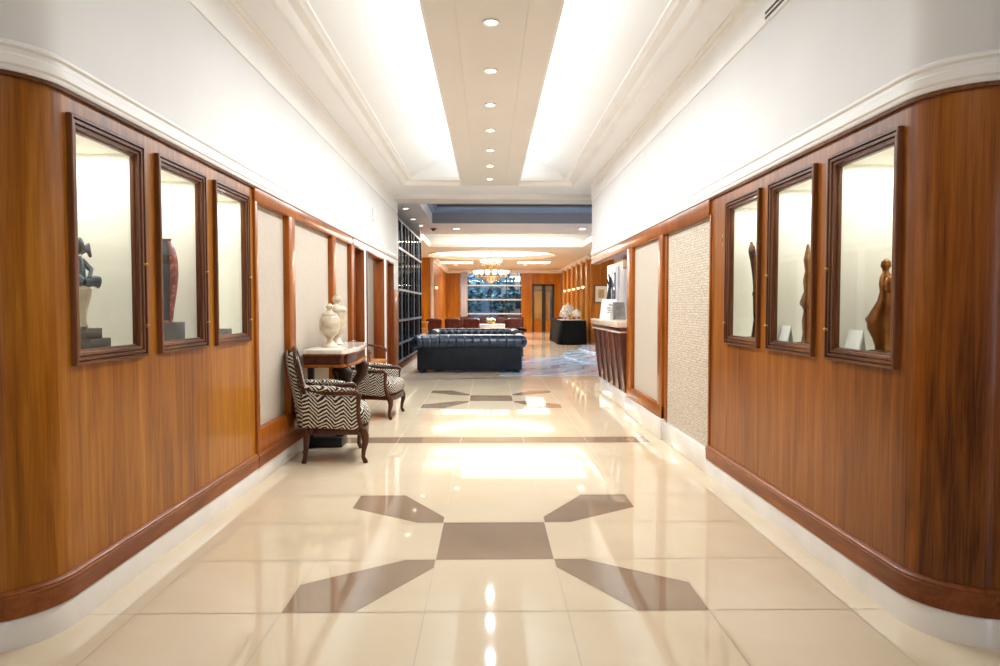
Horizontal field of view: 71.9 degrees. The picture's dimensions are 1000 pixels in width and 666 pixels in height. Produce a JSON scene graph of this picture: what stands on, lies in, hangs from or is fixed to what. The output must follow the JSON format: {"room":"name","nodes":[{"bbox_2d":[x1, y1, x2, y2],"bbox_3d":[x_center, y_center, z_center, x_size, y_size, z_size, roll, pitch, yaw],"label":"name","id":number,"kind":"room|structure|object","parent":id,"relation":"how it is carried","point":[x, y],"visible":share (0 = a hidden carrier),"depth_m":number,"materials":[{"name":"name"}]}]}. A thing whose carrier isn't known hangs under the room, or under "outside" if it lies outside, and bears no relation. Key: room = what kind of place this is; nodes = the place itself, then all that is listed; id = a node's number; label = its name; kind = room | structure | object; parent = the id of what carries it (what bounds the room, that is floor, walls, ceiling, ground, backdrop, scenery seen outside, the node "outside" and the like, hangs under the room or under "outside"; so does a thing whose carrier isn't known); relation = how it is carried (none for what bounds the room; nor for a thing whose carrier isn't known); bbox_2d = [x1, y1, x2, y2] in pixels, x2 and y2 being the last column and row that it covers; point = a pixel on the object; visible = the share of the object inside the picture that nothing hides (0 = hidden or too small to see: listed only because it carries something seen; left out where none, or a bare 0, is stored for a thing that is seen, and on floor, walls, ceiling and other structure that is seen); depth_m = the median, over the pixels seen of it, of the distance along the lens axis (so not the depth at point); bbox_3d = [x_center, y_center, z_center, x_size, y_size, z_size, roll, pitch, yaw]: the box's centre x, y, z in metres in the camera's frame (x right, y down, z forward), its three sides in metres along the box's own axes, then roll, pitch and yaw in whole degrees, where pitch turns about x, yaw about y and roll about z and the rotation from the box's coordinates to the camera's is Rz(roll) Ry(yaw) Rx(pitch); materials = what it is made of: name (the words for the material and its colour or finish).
{"room":"lobby","nodes":[
{"label":"lobby","id":0,"kind":"room"},
{"bbox_2d":[0,74,255,591],"bbox_3d":[-3.516,0.012,3.749,3.488,2.073,2.498,0,2,-1],"label":"wall","id":1,"kind":"structure","parent":0,"point":[90,454],"depth_m":2.79,"materials":[{"name":"brown wood"}]},
{"bbox_2d":[66,112,149,365],"bbox_3d":[-1.916,-0.390,3.107,0.388,1.030,0.600,0,2,-1],"label":"display case","id":2,"kind":"object","parent":1,"relation":"attached to","point":[106,178],"visible":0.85,"depth_m":3.34,"materials":[{"name":"brown wood"}]},
{"bbox_2d":[79,286,91,328],"bbox_3d":[-1.881,-0.117,3.095,0.095,0.193,0.090,1,2,19],"label":"jar","id":3,"kind":"object","parent":2,"relation":"on","point":[85,292],"depth_m":3.08,"materials":[{"name":"ceramic"}]},
{"bbox_2d":[78,237,101,328],"bbox_3d":[-1.873,-0.226,3.095,0.102,0.410,0.124,1,3,32],"label":"figurine","id":4,"kind":"object","parent":2,"relation":"on","point":[85,292],"visible":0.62,"depth_m":3.08,"materials":[{"name":"stone"}]},
{"bbox_2d":[80,328,101,338],"bbox_3d":[-1.880,0.002,3.113,0.100,0.046,0.130,0,2,-1],"label":"plinth","id":5,"kind":"object","parent":2,"relation":"on","point":[86,333],"visible":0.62,"depth_m":3.09,"materials":[{"name":"stone"}]},
{"bbox_2d":[80,338,110,348],"bbox_3d":[-1.870,0.049,3.130,0.120,0.048,0.170,0,2,-1],"label":"plinth","id":6,"kind":"object","parent":2,"relation":"in","point":[97,342],"visible":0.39,"depth_m":3.09,"materials":[{"name":"stone"}]},
{"bbox_2d":[0,454,258,652],"bbox_3d":[-3.502,1.046,3.774,3.516,0.226,2.526,0,2,-1],"label":"baseboard","id":7,"kind":"structure","parent":1,"relation":"attached to","point":[39,597],"depth_m":3.07,"materials":[{"name":"paint"}]},
{"bbox_2d":[154,153,209,353],"bbox_3d":[-1.928,-0.418,3.847,0.388,1.030,0.600,0,2,-1],"label":"display case","id":8,"kind":"object","parent":1,"relation":"attached to","point":[180,190],"visible":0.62,"depth_m":4.08,"materials":[{"name":"brown wood"}]},
{"bbox_2d":[162,239,178,321],"bbox_3d":[-1.865,-0.293,3.867,0.117,0.465,0.117,0,2,-1],"label":"vase","id":9,"kind":"object","parent":8,"relation":"on","point":[170,260],"visible":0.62,"depth_m":3.84,"materials":[{"name":"red ceramic"}]},
{"bbox_2d":[164,322,184,340],"bbox_3d":[-1.863,-0.009,3.908,0.110,0.105,0.110,0,2,-1],"label":"plinth","id":10,"kind":"object","parent":8,"relation":"in","point":[172,330],"visible":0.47,"depth_m":3.85,"materials":[{"name":"stone"}]},
{"bbox_2d":[212,180,252,345],"bbox_3d":[-1.940,-0.446,4.591,0.388,1.030,0.610,0,2,-1],"label":"display case","id":11,"kind":"object","parent":1,"relation":"attached to","point":[231,206],"visible":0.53,"depth_m":4.83,"materials":[{"name":"brown wood"}]},
{"bbox_2d":[219,328,231,334],"bbox_3d":[-1.864,-0.006,4.634,0.090,0.045,0.100,0,2,-1],"label":"plinth","id":12,"kind":"object","parent":11,"relation":"in","point":[222,331],"visible":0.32,"depth_m":4.59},
{"bbox_2d":[0,0,396,252],"bbox_3d":[-3.572,-1.788,7.582,3.500,1.237,10.320,0,2,-1],"label":"wall","id":13,"kind":"structure","parent":0,"point":[165,56],"depth_m":4.04,"materials":[{"name":"white paint"}]},
{"bbox_2d":[0,69,396,259],"bbox_3d":[-3.569,-1.156,7.603,3.506,0.016,10.326,0,2,-1],"label":"trim","id":14,"kind":"structure","parent":13,"relation":"attached to","point":[3,72],"depth_m":3.24,"materials":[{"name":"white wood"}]},
{"bbox_2d":[0,37,397,259],"bbox_3d":[-3.561,-1.221,7.593,3.522,0.114,10.342,0,2,-1],"label":"trim","id":15,"kind":"structure","parent":13,"relation":"attached to","point":[15,56],"depth_m":3.31,"materials":[{"name":"white paint"}]},
{"bbox_2d":[188,0,397,212],"bbox_3d":[-3.544,-2.151,7.541,3.555,0.272,10.375,0,2,-1],"label":"trim","id":16,"kind":"structure","parent":13,"relation":"attached to","point":[229,18],"depth_m":5.64,"materials":[{"name":"white paint"}]},
{"bbox_2d":[394,194,590,199],"bbox_3d":[-0.347,-2.434,12.273,4.100,0.100,0.080,0,2,-1],"label":"trim","id":17,"kind":"structure","parent":13,"relation":"attached to","point":[397,196],"depth_m":12.24,"materials":[{"name":"white paint"}]},
{"bbox_2d":[257,205,347,425],"bbox_3d":[-1.883,-0.060,6.783,0.060,1.990,3.520,0,2,-1],"label":"wall","id":18,"kind":"structure","parent":0,"point":[311,246],"depth_m":5.80,"materials":[{"name":"paint"}]},
{"bbox_2d":[252,187,353,453],"bbox_3d":[-1.854,-0.151,6.846,0.110,1.946,3.650,0,2,-1],"label":"trim","id":19,"kind":"structure","parent":18,"relation":"attached to","point":[276,429],"depth_m":5.87,"materials":[{"name":"brown wood"}]},
{"bbox_2d":[258,399,366,482],"bbox_3d":[-1.883,0.850,8.962,0.120,0.226,7.795,0,2,-1],"label":"baseboard","id":20,"kind":"structure","parent":18,"relation":"attached to","point":[286,455],"depth_m":5.57,"materials":[{"name":"white stone"}]},
{"bbox_2d":[367,258,373,357],"bbox_3d":[-2.462,-0.424,10.454,0.910,2.660,3.200,0,2,-1],"label":"wall","id":21,"kind":"structure","parent":0,"point":[369,261],"depth_m":11.26,"materials":[{"name":"paint"}]},
{"bbox_2d":[352,230,420,363],"bbox_3d":[-3.360,-0.804,13.100,2.900,3.220,8.855,0,2,-1],"label":"wall","id":22,"kind":"structure","parent":0,"point":[365,247],"depth_m":11.23,"materials":[{"name":"white paint"}]},
{"bbox_2d":[352,244,364,341],"bbox_3d":[-1.947,-0.083,9.028,0.234,2.085,0.690,0,2,-1],"label":"trim","id":23,"kind":"structure","parent":22,"relation":"attached to","point":[359,283],"depth_m":9.33,"materials":[{"name":"brown wood"}]},
{"bbox_2d":[366,250,384,361],"bbox_3d":[-1.938,-0.133,10.363,0.174,2.085,1.560,0,2,-1],"label":"trim","id":24,"kind":"structure","parent":22,"relation":"attached to","point":[378,262],"depth_m":11.10,"materials":[{"name":"brown wood"}]},
{"bbox_2d":[386,260,393,364],"bbox_3d":[-1.982,-0.190,11.871,0.214,2.085,0.820,0,2,-1],"label":"trim","id":25,"kind":"structure","parent":22,"relation":"attached to","point":[389,265],"depth_m":12.24,"materials":[{"name":"brown wood"}]},
{"bbox_2d":[394,289,397,364],"bbox_3d":[-1.962,-0.043,12.585,0.137,1.502,0.585,0,2,-1],"label":"trim","id":26,"kind":"structure","parent":22,"relation":"attached to","point":[395,290],"depth_m":12.50,"materials":[{"name":"brown wood"}]},
{"bbox_2d":[403,378,574,378],"bbox_3d":[0.300,0.857,12.578,11.400,0.060,0.060,0,2,-1],"label":"trim","id":27,"kind":"structure","parent":22,"relation":"attached to","point":[403,378],"depth_m":12.55,"materials":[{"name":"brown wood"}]},
{"bbox_2d":[397,213,398,365],"bbox_3d":[-2.205,-0.835,12.854,0.600,3.300,0.100,0,2,-1],"label":"wall","id":28,"kind":"structure","parent":0,"point":[397,213],"depth_m":12.83,"materials":[{"name":"white paint"}]},
{"bbox_2d":[422,258,446,331],"bbox_3d":[-3.827,-1.357,26.710,2.400,3.300,18.400,0,2,-1],"label":"wall","id":29,"kind":"structure","parent":0,"point":[439,276],"depth_m":28.38,"materials":[{"name":"brown wood"}]},
{"bbox_2d":[430,258,433,317],"bbox_3d":[-2.656,-1.326,26.960,0.110,3.220,0.140,0,2,-1],"label":"trim","id":30,"kind":"structure","parent":29,"relation":"attached to","point":[431,259],"depth_m":26.88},
{"bbox_2d":[426,250,557,259],"bbox_3d":[-0.290,-2.926,25.607,4.900,0.140,4.900,0,2,-1],"label":"trim","id":31,"kind":"structure","parent":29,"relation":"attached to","point":[433,255],"depth_m":27.11,"materials":[{"name":"white paint"}]},
{"bbox_2d":[433,255,590,272],"bbox_3d":[0.285,-2.997,30.667,5.950,0.160,10.500,0,2,-1],"label":"trim","id":32,"kind":"structure","parent":29,"relation":"attached to","point":[436,261],"depth_m":35.73,"materials":[{"name":"white paint"}]},
{"bbox_2d":[237,0,740,193],"bbox_3d":[-0.115,-2.515,7.109,4.000,0.508,10.400,0,2,-1],"label":"ceiling","id":33,"kind":"structure","parent":0,"point":[383,44],"depth_m":6.36,"materials":[{"name":"paint"}]},
{"bbox_2d":[270,0,707,185],"bbox_3d":[-0.108,-2.347,6.665,2.960,0.212,9.500,0,2,-1],"label":"trim","id":34,"kind":"structure","parent":33,"relation":"attached to","point":[300,17],"depth_m":6.26,"materials":[{"name":"white paint"}]},
{"bbox_2d":[482,19,499,26],"bbox_3d":[-0.062,-2.168,4.821,0.130,0.011,0.130,0,2,-1],"label":"recessed light","id":35,"kind":"object","parent":33,"relation":"in","point":[488,22],"visible":1,"depth_m":4.82,"materials":[{"name":"white paint"}]},
{"bbox_2d":[419,0,564,183],"bbox_3d":[-0.086,-2.284,6.568,0.954,0.079,9.300,0,2,-1],"label":"trim","id":36,"kind":"structure","parent":33,"relation":"attached to","point":[420,1],"depth_m":5.90,"materials":[{"name":"white paint"}]},
{"bbox_2d":[434,251,544,256],"bbox_3d":[-0.290,-3.096,25.600,5.200,0.420,5.200,0,2,-1],"label":"ceiling","id":37,"kind":"structure","parent":0,"point":[459,252],"depth_m":28.06,"materials":[{"name":"paint"}]},
{"bbox_2d":[473,251,508,282],"bbox_3d":[-0.328,-2.573,25.519,1.340,1.460,1.311,0,2,-1],"label":"chandelier","id":38,"kind":"object","parent":37,"relation":"hanging from","point":[490,278],"visible":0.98,"depth_m":25.35,"materials":[{"name":"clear glass"}]},
{"bbox_2d":[435,253,549,255],"bbox_3d":[-0.290,-3.056,25.602,5.004,0.038,5.004,0,2,-1],"label":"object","id":39,"kind":"object","parent":37,"relation":"attached to","point":[435,253],"visible":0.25,"depth_m":27.77,"materials":[{"name":"beige"}]},
{"bbox_2d":[394,199,591,246],"bbox_3d":[0.524,-2.870,17.212,10.800,0.600,9.795,0,2,-1],"label":"ceiling","id":40,"kind":"structure","parent":0,"point":[421,213],"depth_m":15.83,"materials":[{"name":"paint"}]},
{"bbox_2d":[421,234,591,246],"bbox_3d":[0.228,-2.736,20.117,5.000,0.117,4.000,0,2,-1],"label":"trim","id":41,"kind":"structure","parent":40,"relation":"attached to","point":[424,239],"depth_m":22.02,"materials":[{"name":"paint"}]},
{"bbox_2d":[427,204,591,212],"bbox_3d":[0.920,-2.747,14.348,4.900,0.110,2.950,0,2,-1],"label":"trim","id":42,"kind":"structure","parent":40,"relation":"attached to","point":[433,207],"depth_m":15.69,"materials":[{"name":"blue paint"}]},
{"bbox_2d":[0,378,999,665],"bbox_3d":[-0.068,1.169,4.296,10.600,0.060,16.500,0,2,-1],"label":"floor","id":43,"kind":"structure","parent":0,"point":[486,522],"depth_m":3.36,"materials":[{"name":"tile"}]},
{"bbox_2d":[286,347,370,463],"bbox_3d":[-1.482,0.602,5.971,0.707,0.964,0.712,-1,2,-15],"label":"armchair","id":44,"kind":"object","parent":43,"relation":"on","point":[322,407],"visible":1,"depth_m":5.70,"materials":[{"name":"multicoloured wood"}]},
{"bbox_2d":[360,400,370,423],"bbox_3d":[-1.397,0.681,5.994,0.524,0.195,0.563,-1,2,-15],"label":"seat cushion","id":45,"kind":"object","parent":44,"relation":"on","point":[365,412],"depth_m":5.81,"materials":[{"name":"fabric"}]},
{"bbox_2d":[303,342,368,447],"bbox_3d":[-1.597,0.580,7.052,0.431,0.910,1.499,0,2,-1],"label":"console table","id":46,"kind":"object","parent":43,"relation":"on","point":[339,358],"visible":0.73,"depth_m":6.38,"materials":[{"name":"stone"}]},
{"bbox_2d":[319,303,339,347],"bbox_3d":[-1.652,-0.075,6.697,0.200,0.425,0.200,0,2,-1],"label":"urn","id":47,"kind":"object","parent":46,"relation":"on","point":[329,323],"visible":1,"depth_m":6.63,"materials":[{"name":"ceramic"}]},
{"bbox_2d":[326,294,346,344],"bbox_3d":[-1.695,-0.140,7.174,0.212,0.520,0.212,0,2,-1],"label":"urn","id":48,"kind":"object","parent":46,"relation":"on","point":[339,309],"visible":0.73,"depth_m":7.13,"materials":[{"name":"ceramic"}]},
{"bbox_2d":[346,340,404,419],"bbox_3d":[-1.519,0.543,8.280,0.707,0.906,0.712,0,2,5],"label":"armchair","id":49,"kind":"object","parent":43,"relation":"on","point":[383,381],"visible":0.56,"depth_m":8.00,"materials":[{"name":"fabric"}]},
{"bbox_2d":[387,376,404,393],"bbox_3d":[-1.432,0.618,8.273,0.524,0.183,0.563,0,2,5],"label":"seat cushion","id":50,"kind":"object","parent":49,"relation":"on","point":[395,384],"depth_m":8.10,"materials":[{"name":"fabric"}]},
{"bbox_2d":[368,344,387,362],"bbox_3d":[-2.120,0.435,10.748,0.560,0.922,0.580,1,2,19],"label":"wooden armchair","id":51,"kind":"object","parent":43,"relation":"on","point":[370,360],"visible":0.27,"depth_m":10.77,"materials":[{"name":"brown wood"}]},
{"bbox_2d":[591,318,626,392],"bbox_3d":[1.758,0.259,9.586,0.680,0.890,2.140,0,2,-1],"label":"reception desk","id":52,"kind":"object","parent":43,"relation":"on","point":[609,334],"visible":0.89,"depth_m":9.26,"materials":[{"name":"wood"}]},
{"bbox_2d":[600,299,616,318],"bbox_3d":[1.601,-0.356,10.219,0.245,0.290,0.168,0,2,7],"label":"sign","id":53,"kind":"object","parent":52,"relation":"on","point":[606,304],"visible":0.77,"depth_m":10.18,"materials":[{"name":"grey"}]},
{"bbox_2d":[606,274,611,298],"bbox_3d":[1.651,-0.561,10.474,0.095,0.686,0.084,0,2,-1],"label":"statue","id":54,"kind":"object","parent":52,"relation":"on","point":[609,276],"visible":0.52,"depth_m":10.45,"materials":[{"name":"black metal"}]},
{"bbox_2d":[591,318,626,327],"bbox_3d":[1.758,-0.145,9.570,0.680,0.080,2.140,0,2,-1],"label":"countertop","id":55,"kind":"structure","parent":52,"relation":"on","point":[606,322],"depth_m":8.96,"materials":[{"name":"stone"}]},
{"bbox_2d":[609,302,625,319],"bbox_3d":[1.639,-0.307,9.593,0.190,0.240,0.164,0,2,-11],"label":"folder","id":56,"kind":"object","parent":52,"relation":"on","point":[618,308],"visible":1,"depth_m":9.56,"materials":[{"name":"paper"}]},
{"bbox_2d":[400,332,599,377],"bbox_3d":[0.410,0.407,24.522,10.800,0.060,23.840,0,2,-1],"label":"floor","id":57,"kind":"structure","parent":0,"point":[539,345],"depth_m":14.36,"materials":[{"name":"stone"}]},
{"bbox_2d":[398,218,421,374],"bbox_3d":[-2.185,-0.761,15.149,0.514,2.980,4.460,0,2,-1],"label":"tall cabinet","id":58,"kind":"object","parent":57,"relation":"on","point":[409,243],"visible":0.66,"depth_m":14.91,"materials":[{"name":"black wood"}]},
{"bbox_2d":[426,318,441,330],"bbox_3d":[-1.941,0.050,20.268,0.460,0.975,0.480,0,2,-6],"label":"dining chair","id":59,"kind":"object","parent":57,"relation":"on","point":[433,323],"visible":0.43,"depth_m":20.05,"materials":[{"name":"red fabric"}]},
{"bbox_2d":[445,318,459,327],"bbox_3d":[-1.407,0.038,20.576,0.460,0.975,0.480,0,2,-3],"label":"dining chair","id":60,"kind":"object","parent":57,"relation":"on","point":[450,322],"visible":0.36,"depth_m":20.36,"materials":[{"name":"red leather"}]},
{"bbox_2d":[412,333,526,372],"bbox_3d":[-0.609,0.394,14.040,2.290,0.755,1.037,0,2,-1],"label":"sofa","id":61,"kind":"object","parent":57,"relation":"on","point":[434,351],"visible":1,"depth_m":13.59,"materials":[{"name":"leather"}]},
{"bbox_2d":[463,318,478,327],"bbox_3d":[-0.822,0.053,20.186,0.460,0.975,0.480,0,2,1],"label":"dining chair","id":62,"kind":"object","parent":57,"relation":"on","point":[470,322],"visible":0.35,"depth_m":19.96,"materials":[{"name":"red leather"}]},
{"bbox_2d":[428,328,520,334],"bbox_3d":[-0.631,0.269,17.361,2.290,0.755,1.037,0,2,-1],"label":"sofa","id":63,"kind":"object","parent":57,"relation":"on","point":[442,330],"visible":0.35,"depth_m":17.56,"materials":[{"name":"leather"}]},
{"bbox_2d":[479,324,504,327],"bbox_3d":[-0.273,0.122,20.918,1.000,0.780,1.000,0,2,-1],"label":"table","id":64,"kind":"object","parent":57,"relation":"on","point":[480,325],"visible":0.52,"depth_m":20.51,"materials":[{"name":"white fabric"}]},
{"bbox_2d":[495,316,508,323],"bbox_3d":[0.073,-0.077,23.638,0.460,0.975,0.480,0,2,-1],"label":"dining chair","id":65,"kind":"object","parent":57,"relation":"on","point":[499,320],"visible":0.27,"depth_m":23.80,"materials":[{"name":"red leather"}]},
{"bbox_2d":[505,318,520,327],"bbox_3d":[0.340,0.048,20.305,0.460,0.975,0.480,0,2,-11],"label":"dining chair","id":66,"kind":"object","parent":57,"relation":"on","point":[511,322],"visible":0.41,"depth_m":20.09,"materials":[{"name":"red leather"}]},
{"bbox_2d":[549,318,586,344],"bbox_3d":[2.492,-0.094,25.658,1.035,0.844,4.194,0,2,-1],"label":"buffet table","id":67,"kind":"object","parent":57,"relation":"on","point":[562,332],"visible":1,"depth_m":23.61,"materials":[{"name":"wood"}]},
{"bbox_2d":[561,302,574,319],"bbox_3d":[2.428,-0.794,24.629,0.525,0.630,0.525,0,2,-1],"label":"cake dome","id":68,"kind":"object","parent":67,"relation":"on","point":[568,307],"visible":0.73,"depth_m":24.45,"materials":[{"name":"glass"}]},
{"bbox_2d":[447,273,560,331],"bbox_3d":[0.200,-1.707,36.013,5.950,3.300,0.112,0,2,-1],"label":"wall","id":69,"kind":"structure","parent":0,"point":[453,279],"depth_m":35.96,"materials":[{"name":"brown wood"}]},
{"bbox_2d":[460,273,520,319],"bbox_3d":[-0.484,-1.940,35.959,3.200,2.570,0.080,0,2,-1],"label":"window","id":70,"kind":"structure","parent":69,"relation":"in","point":[467,273],"depth_m":35.93,"materials":[{"name":"black metal"}]},
{"bbox_2d":[460,272,467,316],"bbox_3d":[-1.871,-1.902,35.866,0.364,2.600,0.044,0,2,-1],"label":"curtain","id":71,"kind":"object","parent":70,"relation":"hanging from","point":[463,275],"visible":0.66,"depth_m":35.86,"materials":[{"name":"fabric"}]},
{"bbox_2d":[532,284,553,331],"bbox_3d":[2.256,-1.298,36.027,1.140,2.480,0.100,0,2,-1],"label":"door","id":72,"kind":"structure","parent":69,"relation":"in","point":[533,285],"depth_m":35.97,"materials":[{"name":"black metal"}]},
{"bbox_2d":[534,291,541,319],"bbox_3d":[1.986,-1.141,36.116,0.404,2.100,0.046,0,2,-1],"label":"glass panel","id":73,"kind":"object","parent":72,"relation":"hanging from","point":[537,294],"visible":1,"depth_m":36.10,"materials":[{"name":"glass"}]},
{"bbox_2d":[545,291,549,319],"bbox_3d":[2.497,-1.141,36.124,0.265,2.100,0.046,0,2,-1],"label":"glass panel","id":74,"kind":"object","parent":72,"relation":"hanging from","point":[547,293],"visible":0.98,"depth_m":36.10,"materials":[{"name":"glass"}]},
{"bbox_2d":[421,247,591,269],"bbox_3d":[0.335,-3.017,29.066,10.800,0.001,13.900,0,2,-1],"label":"ceiling","id":75,"kind":"structure","parent":0,"point":[566,255],"depth_m":27.91,"materials":[{"name":"paint"}]},
{"bbox_2d":[423,234,590,242],"bbox_3d":[0.227,-2.971,20.159,5.600,0.380,4.700,0,2,-1],"label":"ceiling","id":76,"kind":"structure","parent":0,"point":[433,238],"depth_m":22.44,"materials":[{"name":"paint"}]},
{"bbox_2d":[436,204,591,205],"bbox_3d":[0.870,-2.893,14.367,7.000,0.060,3.100,0,2,-1],"label":"ceiling","id":77,"kind":"structure","parent":0,"point":[436,204],"depth_m":15.63,"materials":[{"name":"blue paint"}]},
{"bbox_2d":[499,345,597,375],"bbox_3d":[1.666,0.590,17.864,3.500,0.075,9.600,0,2,-1],"label":"rug","id":78,"kind":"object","parent":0,"point":[582,361],"depth_m":15.31,"materials":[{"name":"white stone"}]},
{"bbox_2d":[561,259,613,341],"bbox_3d":[4.490,-1.509,30.761,2.440,3.300,10.560,0,2,-1],"label":"wall","id":79,"kind":"structure","parent":0,"point":[597,273],"depth_m":25.49,"materials":[{"name":"brown wood"}]},
{"bbox_2d":[562,258,588,341],"bbox_3d":[3.226,-1.437,30.173,0.095,3.200,8.540,0,2,-1],"label":"trim","id":80,"kind":"structure","parent":79,"relation":"attached to","point":[586,259],"depth_m":27.60,"materials":[{"name":"brown wood"}]},
{"bbox_2d":[594,285,606,302],"bbox_3d":[3.734,-1.439,25.449,0.540,0.680,0.035,0,2,-1],"label":"framed picture","id":81,"kind":"object","parent":79,"relation":"attached to","point":[600,291],"visible":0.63,"depth_m":25.45,"materials":[{"name":"paper"}]},
{"bbox_2d":[607,261,626,317],"bbox_3d":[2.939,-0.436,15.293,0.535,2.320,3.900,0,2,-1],"label":"painting","id":82,"kind":"object","parent":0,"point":[618,275],"visible":0.23,"depth_m":15.66,"materials":[{"name":"paint"}]},
{"bbox_2d":[634,218,709,446],"bbox_3d":[1.659,-0.022,6.816,0.065,1.910,2.930,0,2,-1],"label":"wall","id":83,"kind":"structure","parent":0,"point":[688,273],"depth_m":6.25,"materials":[{"name":"fabric"}]},
{"bbox_2d":[591,200,711,445],"bbox_3d":[1.611,-0.180,8.381,0.112,1.928,6.130,0,2,-1],"label":"trim","id":84,"kind":"structure","parent":83,"relation":"attached to","point":[701,212],"depth_m":6.83,"materials":[{"name":"brown wood"}]},
{"bbox_2d":[600,377,705,471],"bbox_3d":[1.660,0.881,8.026,0.225,0.235,5.280,0,2,-1],"label":"baseboard","id":85,"kind":"structure","parent":83,"relation":"attached to","point":[688,447],"depth_m":6.78,"materials":[{"name":"white stone"}]},
{"bbox_2d":[592,0,999,248],"bbox_3d":[3.338,-1.746,6.973,3.500,1.276,8.880,0,2,-1],"label":"wall","id":86,"kind":"structure","parent":0,"point":[813,59],"depth_m":3.93,"materials":[{"name":"white paint"}]},
{"bbox_2d":[596,174,606,194],"bbox_3d":[1.523,-2.227,10.374,0.018,0.150,0.950,0,2,-1],"label":"access panel","id":87,"kind":"object","parent":86,"relation":"attached to","point":[603,181],"visible":1,"depth_m":10.33,"materials":[{"name":"white paint"}]},
{"bbox_2d":[610,253,626,268],"bbox_3d":[1.841,-1.102,9.936,0.600,0.195,2.960,0,2,-1],"label":"trim","id":88,"kind":"structure","parent":86,"relation":"attached to","point":[623,257],"depth_m":11.18,"materials":[{"name":"brown wood"}]},
{"bbox_2d":[589,0,789,201],"bbox_3d":[3.311,-2.128,6.931,3.555,0.272,8.935,0,2,-1],"label":"trim","id":89,"kind":"structure","parent":86,"relation":"attached to","point":[746,19],"depth_m":5.62,"materials":[{"name":"white paint"}]},
{"bbox_2d":[764,0,786,22],"bbox_3d":[1.623,-1.920,3.937,0.014,0.070,0.560,0,2,-1],"label":"air vent","id":90,"kind":"object","parent":86,"relation":"in","point":[776,4],"visible":1,"depth_m":4.09,"materials":[{"name":"metal"}]},
{"bbox_2d":[591,49,999,255],"bbox_3d":[3.328,-1.159,6.984,3.522,0.114,8.902,0,2,-1],"label":"trim","id":91,"kind":"structure","parent":86,"relation":"attached to","point":[981,66],"depth_m":3.17,"materials":[{"name":"white paint"}]},
{"bbox_2d":[591,80,999,256],"bbox_3d":[3.335,-1.094,6.995,3.506,0.016,8.886,0,2,-1],"label":"trim","id":92,"kind":"structure","parent":86,"relation":"attached to","point":[989,83],"depth_m":3.16,"materials":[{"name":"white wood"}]},
{"bbox_2d":[710,86,999,589],"bbox_3d":[3.393,0.023,3.994,3.488,2.034,2.768,0,2,-1],"label":"wall","id":93,"kind":"structure","parent":0,"point":[905,461],"depth_m":2.79,"materials":[{"name":"red wood"}]},
{"bbox_2d":[722,188,761,347],"bbox_3d":[1.792,-0.418,4.652,0.388,1.010,0.610,0,2,-1],"label":"display case","id":94,"kind":"object","parent":93,"relation":"attached to","point":[743,213],"visible":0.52,"depth_m":4.89,"materials":[{"name":"brown wood"}]},
{"bbox_2d":[747,242,755,337],"bbox_3d":[1.740,-0.297,4.738,0.070,0.665,0.115,0,2,-1],"label":"sculpture","id":95,"kind":"object","parent":94,"relation":"in","point":[752,251],"visible":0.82,"depth_m":4.71,"materials":[{"name":"wood"}]},
{"bbox_2d":[764,163,817,356],"bbox_3d":[1.804,-0.390,3.907,0.388,1.010,0.600,0,2,-1],"label":"display case","id":96,"kind":"object","parent":93,"relation":"attached to","point":[792,199],"visible":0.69,"depth_m":4.14,"materials":[{"name":"brown wood"}]},
{"bbox_2d":[778,325,793,341],"bbox_3d":[1.696,0.006,4.091,0.047,0.100,0.120,0,2,-1],"label":"card","id":97,"kind":"object","parent":96,"relation":"in","point":[786,334],"visible":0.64,"depth_m":4.07,"materials":[{"name":"paper"}]},
{"bbox_2d":[797,244,810,342],"bbox_3d":[1.767,-0.225,3.978,0.080,0.570,0.100,0,2,-1],"label":"figure sculpture","id":98,"kind":"object","parent":96,"relation":"in","point":[804,302],"visible":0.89,"depth_m":3.96,"materials":[{"name":"wood"}]},
{"bbox_2d":[705,445,999,649],"bbox_3d":[3.379,1.036,4.018,3.516,0.226,2.796,0,2,-1],"label":"baseboard","id":99,"kind":"structure","parent":93,"relation":"attached to","point":[943,595],"depth_m":3.02,"materials":[{"name":"brown wood"}]},
{"bbox_2d":[823,126,903,369],"bbox_3d":[1.816,-0.362,3.168,0.388,1.010,0.600,0,2,-1],"label":"display case","id":100,"kind":"object","parent":93,"relation":"attached to","point":[865,179],"visible":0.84,"depth_m":3.40,"materials":[{"name":"brown wood"}]},
{"bbox_2d":[844,330,866,350],"bbox_3d":[1.708,0.036,3.316,0.047,0.100,0.130,0,2,-1],"label":"card","id":101,"kind":"object","parent":100,"relation":"in","point":[855,339],"visible":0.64,"depth_m":3.29,"materials":[{"name":"paper"}]},
{"bbox_2d":[865,259,891,352],"bbox_3d":[1.794,-0.128,3.236,0.119,0.434,0.178,0,2,-1],"label":"sculpture","id":102,"kind":"object","parent":100,"relation":"in","point":[878,320],"visible":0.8,"depth_m":3.19,"materials":[{"name":"wood"}]},
{"label":"outside","id":103,"kind":"structure","parent":0,"visible":0},
{"bbox_3d":[0.345,-0.187,41.093,14.000,0.080,9.880,0,2,-1],"label":"ground","id":104,"kind":"structure","parent":103,"visible":0},
{"bbox_2d":[468,273,485,316],"bbox_3d":[-1.801,-1.991,39.907,2.156,3.579,1.812,0,2,-1],"label":"tree","id":105,"kind":"object","parent":104,"relation":"on","point":[475,281],"visible":0.42,"depth_m":39.69,"materials":[{"name":"green plant"}]},
{"bbox_2d":[485,273,518,316],"bbox_3d":[0.061,-1.982,40.351,2.098,3.527,1.757,0,2,-1],"label":"tree","id":106,"kind":"object","parent":104,"relation":"on","point":[496,292],"visible":0.77,"depth_m":40.14,"materials":[{"name":"green plant"}]},
{"bbox_2d":[468,273,551,319],"bbox_3d":[0.407,-4.336,43.359,11.000,8.000,3.040,0,2,-1],"label":"building","id":107,"kind":"structure","parent":104,"relation":"on","point":[485,304],"depth_m":43.95,"materials":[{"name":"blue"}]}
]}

